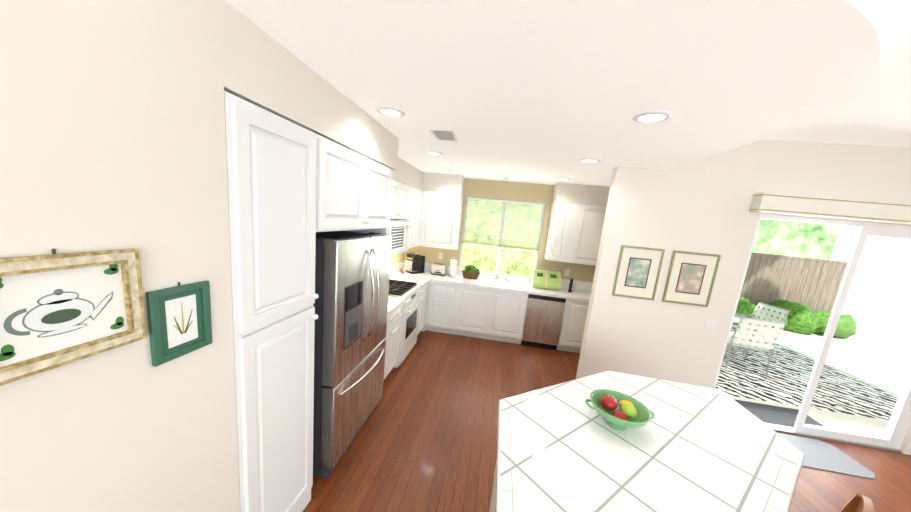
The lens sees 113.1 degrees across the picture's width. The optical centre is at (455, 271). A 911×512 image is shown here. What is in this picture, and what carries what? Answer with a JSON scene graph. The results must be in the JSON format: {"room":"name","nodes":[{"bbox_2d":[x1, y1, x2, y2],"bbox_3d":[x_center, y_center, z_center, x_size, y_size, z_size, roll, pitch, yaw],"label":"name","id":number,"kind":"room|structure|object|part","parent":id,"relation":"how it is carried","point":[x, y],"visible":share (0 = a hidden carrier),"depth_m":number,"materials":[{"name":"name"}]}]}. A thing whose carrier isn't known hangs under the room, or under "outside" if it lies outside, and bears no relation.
{"room":"kitchen","nodes":[
{"label":"kitchen","id":0,"kind":"room"},
{"bbox_2d":[0,0,239,511],"bbox_3d":[-1.691,0.550,-1.265,0.800,2.900,5.200,7,10,8],"label":"wall pier","id":1,"kind":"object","parent":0,"point":[112,126],"depth_m":0.83,"materials":[{"name":"white paint"}]},
{"bbox_2d":[0,248,146,385],"bbox_3d":[-0.944,0.086,0.726,0.022,0.280,0.308,7,10,8],"label":"picture","id":2,"kind":"object","parent":1,"relation":"attached to","point":[58,310],"visible":1,"depth_m":0.73,"materials":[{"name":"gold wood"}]},
{"bbox_2d":[146,280,212,366],"bbox_3d":[-0.917,0.160,1.012,0.016,0.252,0.190,7,10,8],"label":"picture","id":3,"kind":"object","parent":1,"relation":"attached to","point":[179,321],"visible":0.98,"depth_m":1.00,"materials":[{"name":"green wood"}]},
{"bbox_2d":[390,252,404,265],"bbox_3d":[-1.283,-0.259,3.429,0.150,2.900,4.340,7,10,8],"label":"wall","id":4,"kind":"structure","parent":0,"point":[397,258],"depth_m":5.09,"materials":[{"name":"beige paint"}]},
{"bbox_2d":[390,179,401,218],"bbox_3d":[-0.917,-0.892,3.684,0.339,0.473,0.447,7,10,8],"label":"upper cabinet","id":5,"kind":"object","parent":4,"relation":"attached to","point":[396,193],"depth_m":3.76,"materials":[{"name":"white wood"}]},
{"bbox_2d":[387,219,409,255],"bbox_3d":[-0.882,-0.461,3.913,0.450,0.430,0.764,7,10,8],"label":"microwave","id":6,"kind":"object","parent":5,"relation":"attached to","point":[398,230],"visible":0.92,"depth_m":3.85,"materials":[{"name":"white"}]},
{"bbox_2d":[402,183,409,218],"bbox_3d":[-0.869,-0.943,3.995,0.339,0.473,0.443,7,10,8],"label":"upper cabinet","id":7,"kind":"object","parent":4,"relation":"attached to","point":[406,201],"depth_m":4.12,"materials":[{"name":"white wood"}]},
{"bbox_2d":[401,186,417,248],"bbox_3d":[-0.821,-0.801,4.473,0.339,0.911,0.452,7,10,8],"label":"upper cabinet","id":8,"kind":"object","parent":4,"relation":"attached to","point":[413,217],"depth_m":4.54,"materials":[{"name":"white wood"}]},
{"bbox_2d":[414,189,422,246],"bbox_3d":[-0.771,-0.854,4.790,0.339,0.911,0.449,7,10,8],"label":"upper cabinet","id":9,"kind":"object","parent":4,"relation":"attached to","point":[416,233],"depth_m":4.86,"materials":[{"name":"white wood"}]},
{"bbox_2d":[220,0,609,205],"bbox_3d":[0.572,-1.005,2.954,3.450,0.280,4.220,7,10,8],"label":"wall","id":10,"kind":"structure","parent":0,"point":[263,69],"depth_m":1.51,"materials":[{"name":"white paint"}]},
{"bbox_2d":[315,133,392,233],"bbox_3d":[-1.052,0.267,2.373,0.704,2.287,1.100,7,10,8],"label":"upper cabinet","id":11,"kind":"object","parent":10,"relation":"attached to","point":[353,191],"visible":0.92,"depth_m":1.98,"materials":[{"name":"white wood"}]},
{"bbox_2d":[404,178,595,281],"bbox_3d":[0.869,-0.379,5.237,3.570,2.900,0.120,7,10,8],"label":"wall","id":12,"kind":"structure","parent":0,"point":[511,191],"depth_m":5.06,"materials":[{"name":"beige paint"}]},
{"bbox_2d":[418,190,462,249],"bbox_3d":[-0.409,-0.875,5.094,0.964,0.911,0.378,7,10,8],"label":"upper cabinet","id":13,"kind":"object","parent":12,"relation":"attached to","point":[441,215],"visible":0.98,"depth_m":4.93,"materials":[{"name":"white wood"}]},
{"bbox_2d":[459,198,545,280],"bbox_3d":[0.781,-0.559,5.214,1.340,1.315,0.106,7,10,8],"label":"window","id":14,"kind":"structure","parent":12,"relation":"in","point":[497,260],"depth_m":5.27,"materials":[{"name":"white"}]},
{"bbox_2d":[462,197,544,249],"bbox_3d":[0.802,-0.814,5.146,1.316,0.781,0.040,7,10,8],"label":"window blinds","id":15,"kind":"object","parent":14,"relation":"attached to","point":[501,203],"visible":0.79,"depth_m":5.14,"materials":[{"name":"white"}]},
{"bbox_2d":[564,269,569,275],"bbox_3d":[1.881,0.022,5.080,0.072,0.116,0.007,7,10,8],"label":"outlet","id":16,"kind":"object","parent":12,"relation":"attached to","point":[565,274],"depth_m":5.08,"materials":[{"name":"white plastic"}]},
{"bbox_2d":[544,202,606,265],"bbox_3d":[2.006,-0.583,4.765,1.005,0.911,0.378,7,10,8],"label":"upper cabinet","id":17,"kind":"object","parent":12,"relation":"attached to","point":[574,234],"visible":0.85,"depth_m":4.64,"materials":[{"name":"white wood"}]},
{"bbox_2d":[226,0,897,186],"bbox_3d":[0.598,-1.290,2.852,3.480,0.318,4.360,7,10,8],"label":"ceiling","id":18,"kind":"structure","parent":0,"point":[548,92],"depth_m":1.27,"materials":[{"name":"white paint"}]},
{"bbox_2d":[376,106,404,116],"bbox_3d":[-0.439,-1.073,2.034,0.190,0.012,0.190,7,10,8],"label":"recessed light","id":19,"kind":"object","parent":18,"relation":"in","point":[389,111],"visible":0.98,"depth_m":2.02,"materials":[{"name":"white"}]},
{"bbox_2d":[425,151,442,155],"bbox_3d":[-0.230,-1.274,3.260,0.190,0.012,0.190,7,10,8],"label":"recessed light","id":20,"kind":"object","parent":18,"relation":"in","point":[435,153],"visible":0.98,"depth_m":3.25,"materials":[{"name":"white"}]},
{"bbox_2d":[429,129,458,141],"bbox_3d":[-0.087,-1.122,2.494,0.200,0.012,0.320,7,10,8],"label":"ceiling vent","id":21,"kind":"object","parent":18,"relation":"in","point":[444,135],"visible":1,"depth_m":2.46,"materials":[{"name":"white metal"}]},
{"bbox_2d":[557,178,570,180],"bbox_3d":[1.497,-1.272,4.170,0.190,0.012,0.190,7,10,8],"label":"recessed light","id":22,"kind":"object","parent":18,"relation":"in","point":[564,179],"visible":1,"depth_m":4.16,"materials":[{"name":"white"}]},
{"bbox_2d":[579,158,600,162],"bbox_3d":[1.299,-1.064,2.912,0.190,0.012,0.190,7,10,8],"label":"recessed light","id":23,"kind":"object","parent":18,"relation":"in","point":[589,160],"visible":1,"depth_m":2.90,"materials":[{"name":"white"}]},
{"bbox_2d":[633,111,671,122],"bbox_3d":[1.105,-0.863,1.694,0.190,0.012,0.190,7,10,8],"label":"recessed light","id":24,"kind":"object","parent":18,"relation":"in","point":[652,116],"visible":0.96,"depth_m":1.68,"materials":[{"name":"white"}]},
{"bbox_2d":[303,330,910,511],"bbox_3d":[1.941,2.087,0.637,7.800,0.100,9.520,7,10,8],"label":"floor","id":25,"kind":"structure","parent":0,"point":[425,440],"depth_m":2.67,"materials":[{"name":"brown wood"}]},
{"bbox_2d":[224,91,318,511],"bbox_3d":[-1.177,0.400,1.573,0.704,2.287,0.531,7,10,8],"label":"pantry cabinet","id":26,"kind":"object","parent":25,"relation":"on","point":[271,167],"visible":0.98,"depth_m":1.41,"materials":[{"name":"white wood"}]},
{"bbox_2d":[313,231,391,478],"bbox_3d":[-1.022,0.538,2.461,0.772,1.701,0.918,7,10,8],"label":"fridge","id":27,"kind":"object","parent":25,"relation":"on","point":[352,276],"visible":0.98,"depth_m":2.12,"materials":[{"name":"grey metal"}]},
{"bbox_2d":[388,279,422,367],"bbox_3d":[-0.862,0.658,4.095,0.667,0.946,0.764,7,10,8],"label":"range oven","id":28,"kind":"object","parent":25,"relation":"on","point":[410,292],"visible":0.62,"depth_m":3.98,"materials":[{"name":"white metal"}]},
{"bbox_2d":[384,260,592,378],"bbox_3d":[0.517,0.731,4.091,3.440,1.065,2.570,7,10,8],"label":"base cabinets","id":29,"kind":"object","parent":25,"relation":"on","point":[521,312],"depth_m":4.75,"materials":[{"name":"white wood"}]},
{"bbox_2d":[399,263,405,278],"bbox_3d":[-0.819,-0.014,4.628,0.140,0.252,0.140,7,10,8],"label":"candy jar","id":30,"kind":"object","parent":29,"relation":"on","point":[401,269],"visible":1,"depth_m":4.62,"materials":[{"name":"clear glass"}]},
{"bbox_2d":[406,252,424,273],"bbox_3d":[-0.693,-0.150,5.172,0.200,0.351,0.280,15,14,42],"label":"coffee maker","id":31,"kind":"object","parent":29,"relation":"on","point":[418,263],"visible":0.96,"depth_m":5.13,"materials":[{"name":"black plastic"}]},
{"bbox_2d":[430,263,446,275],"bbox_3d":[-0.289,-0.035,5.216,0.256,0.186,0.160,7,10,8],"label":"toaster","id":32,"kind":"object","parent":29,"relation":"on","point":[438,269],"visible":1,"depth_m":5.15,"materials":[{"name":"silver metal"}]},
{"bbox_2d":[448,257,456,276],"bbox_3d":[-0.042,-0.081,5.162,0.150,0.342,0.150,7,10,8],"label":"paper towel","id":33,"kind":"object","parent":29,"relation":"on","point":[452,269],"visible":1,"depth_m":5.12,"materials":[{"name":"white paper"}]},
{"bbox_2d":[462,265,479,278],"bbox_3d":[0.265,0.006,5.138,0.316,0.236,0.190,7,10,8],"label":"planter","id":34,"kind":"object","parent":29,"relation":"on","point":[470,272],"visible":1,"depth_m":5.08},
{"bbox_2d":[531,266,560,290],"bbox_3d":[1.492,0.116,4.955,0.438,0.318,0.270,7,10,8],"label":"bread box","id":35,"kind":"object","parent":29,"relation":"on","point":[540,278],"visible":1,"depth_m":4.90,"materials":[{"name":"green metal"}]},
{"bbox_2d":[568,278,575,292],"bbox_3d":[1.883,0.221,4.829,0.175,0.230,0.064,-2,13,-37],"label":"pepper mill","id":36,"kind":"object","parent":29,"relation":"on","point":[570,289],"visible":1,"depth_m":4.79,"materials":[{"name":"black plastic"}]},
{"bbox_2d":[489,459,496,511],"bbox_3d":[0.928,1.333,1.554,1.491,0.861,1.496,7,10,8],"label":"kitchen island","id":37,"kind":"object","parent":25,"relation":"on","point":[494,488],"depth_m":1.71,"materials":[{"name":"beige"}]},
{"bbox_2d":[493,371,804,511],"bbox_3d":[0.968,0.905,1.362,1.550,0.052,1.820,7,10,8],"label":"island countertop","id":38,"kind":"structure","parent":37,"relation":"on","point":[701,450],"depth_m":1.42,"materials":[{"name":"white tile"}]},
{"bbox_2d":[585,389,653,429],"bbox_3d":[0.870,0.746,1.608,0.344,0.152,0.292,7,10,8],"label":"fruit bowl","id":39,"kind":"object","parent":38,"relation":"on","point":[617,410],"visible":1,"depth_m":1.59,"materials":[{"name":"green ceramic"}]},
{"bbox_2d":[778,433,874,478],"bbox_3d":[3.295,1.742,2.955,1.040,0.008,0.485,7,10,8],"label":"doormat","id":40,"kind":"object","parent":25,"relation":"on","point":[820,455],"visible":0.39,"depth_m":2.86,"materials":[{"name":"grey fabric"}]},
{"bbox_2d":[840,492,873,511],"bbox_3d":[1.337,1.329,1.395,0.434,1.006,0.510,-1,12,-32],"label":"chair","id":41,"kind":"object","parent":25,"relation":"on","point":[858,502],"visible":0.31,"depth_m":1.21,"materials":[{"name":"brown wood"}]},
{"bbox_2d":[576,139,910,454],"bbox_3d":[3.941,0.332,2.940,4.900,2.900,0.141,7,10,8],"label":"wall","id":42,"kind":"structure","parent":0,"point":[702,205],"depth_m":3.05,"materials":[{"name":"white paint"}]},
{"bbox_3d":[1.905,0.017,3.145,0.413,0.540,0.020,7,10,8],"label":"print","id":43,"kind":"part","parent":42,"relation":"part of"},
{"bbox_3d":[2.404,0.078,3.076,0.431,0.540,0.020,7,10,8],"label":"print","id":44,"kind":"part","parent":42,"relation":"part of"},
{"bbox_2d":[704,319,718,330],"bbox_3d":[2.655,0.563,3.123,0.116,0.116,0.010,7,10,8],"label":"switch plate","id":45,"kind":"object","parent":42,"relation":"attached to","point":[711,325],"visible":1,"depth_m":3.12,"materials":[{"name":"white plastic"}]},
{"bbox_2d":[713,213,910,452],"bbox_3d":[3.745,0.632,3.039,1.840,2.240,0.105,7,10,8],"label":"door frame","id":46,"kind":"structure","parent":42,"relation":"attached to","point":[895,431],"depth_m":3.03,"materials":[{"name":"white"}]},
{"bbox_2d":[749,192,910,224],"bbox_3d":[3.840,-0.532,2.701,2.044,0.172,0.115,7,10,8],"label":"valance","id":47,"kind":"object","parent":42,"relation":"attached to","point":[843,208],"visible":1,"depth_m":2.71,"materials":[{"name":"white"}]},
{"bbox_2d":[765,0,910,146],"bbox_3d":[2.275,-0.837,0.049,7.920,0.100,9.660,7,10,8],"label":"ceiling","id":48,"kind":"structure","parent":0,"point":[875,109],"depth_m":2.04,"materials":[{"name":"white paint"}]},
{"label":"outside","id":49,"kind":"structure","parent":0,"visible":0},
{"bbox_2d":[462,200,541,276],"bbox_3d":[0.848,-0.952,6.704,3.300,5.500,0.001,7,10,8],"label":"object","id":50,"kind":"structure","parent":49,"point":[484,262],"depth_m":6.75,"materials":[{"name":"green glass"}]},
{"bbox_2d":[752,219,840,259],"bbox_3d":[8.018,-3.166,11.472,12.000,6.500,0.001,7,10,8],"label":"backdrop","id":51,"kind":"structure","parent":49,"point":[798,239],"depth_m":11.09,"materials":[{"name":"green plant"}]},
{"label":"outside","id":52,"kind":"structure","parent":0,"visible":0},
{"bbox_2d":[728,324,910,436],"bbox_3d":[3.027,0.925,8.318,18.000,0.100,9.995,7,10,8],"label":"ground","id":53,"kind":"structure","parent":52,"point":[808,346],"depth_m":5.99,"materials":[{"name":"white concrete"}]},
{"bbox_2d":[734,399,824,426],"bbox_3d":[3.592,1.758,3.698,1.650,0.012,0.660,7,10,8],"label":"doormat","id":54,"kind":"object","parent":53,"relation":"on","point":[775,415],"visible":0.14,"depth_m":3.75,"materials":[{"name":"grey fabric"}]},
{"bbox_2d":[732,252,856,338],"bbox_3d":[6.499,-1.538,5.704,7.250,6.619,7.078,7,10,8],"label":"garden","id":55,"kind":"object","parent":53,"relation":"on","point":[803,290],"visible":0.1,"depth_m":7.93,"materials":[{"name":"brown wood"}]},
{"bbox_2d":[715,328,897,419],"bbox_3d":[4.902,1.505,5.811,3.900,0.006,3.700,7,10,8],"label":"area rug","id":56,"kind":"object","parent":53,"relation":"on","point":[786,380],"depth_m":4.65,"materials":[{"name":"fabric"}]},
{"bbox_2d":[731,313,750,356],"bbox_3d":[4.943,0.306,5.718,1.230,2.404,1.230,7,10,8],"label":"patio table","id":57,"kind":"object","parent":56,"relation":"on","point":[737,318],"visible":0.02,"depth_m":5.52,"materials":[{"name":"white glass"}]},
{"bbox_2d":[725,317,785,376],"bbox_3d":[4.833,1.164,5.052,0.562,0.932,0.649,8,11,16],"label":"patio chair","id":58,"kind":"object","parent":56,"relation":"on","point":[747,343],"visible":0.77,"depth_m":4.78,"materials":[{"name":"silver metal"}]},
{"bbox_2d":[732,302,789,356],"bbox_3d":[5.823,1.103,5.915,0.649,0.932,0.562,5,10,-2],"label":"patio chair","id":59,"kind":"object","parent":56,"relation":"on","point":[776,314],"visible":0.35,"depth_m":5.88,"materials":[{"name":"silver metal"}]}
]}

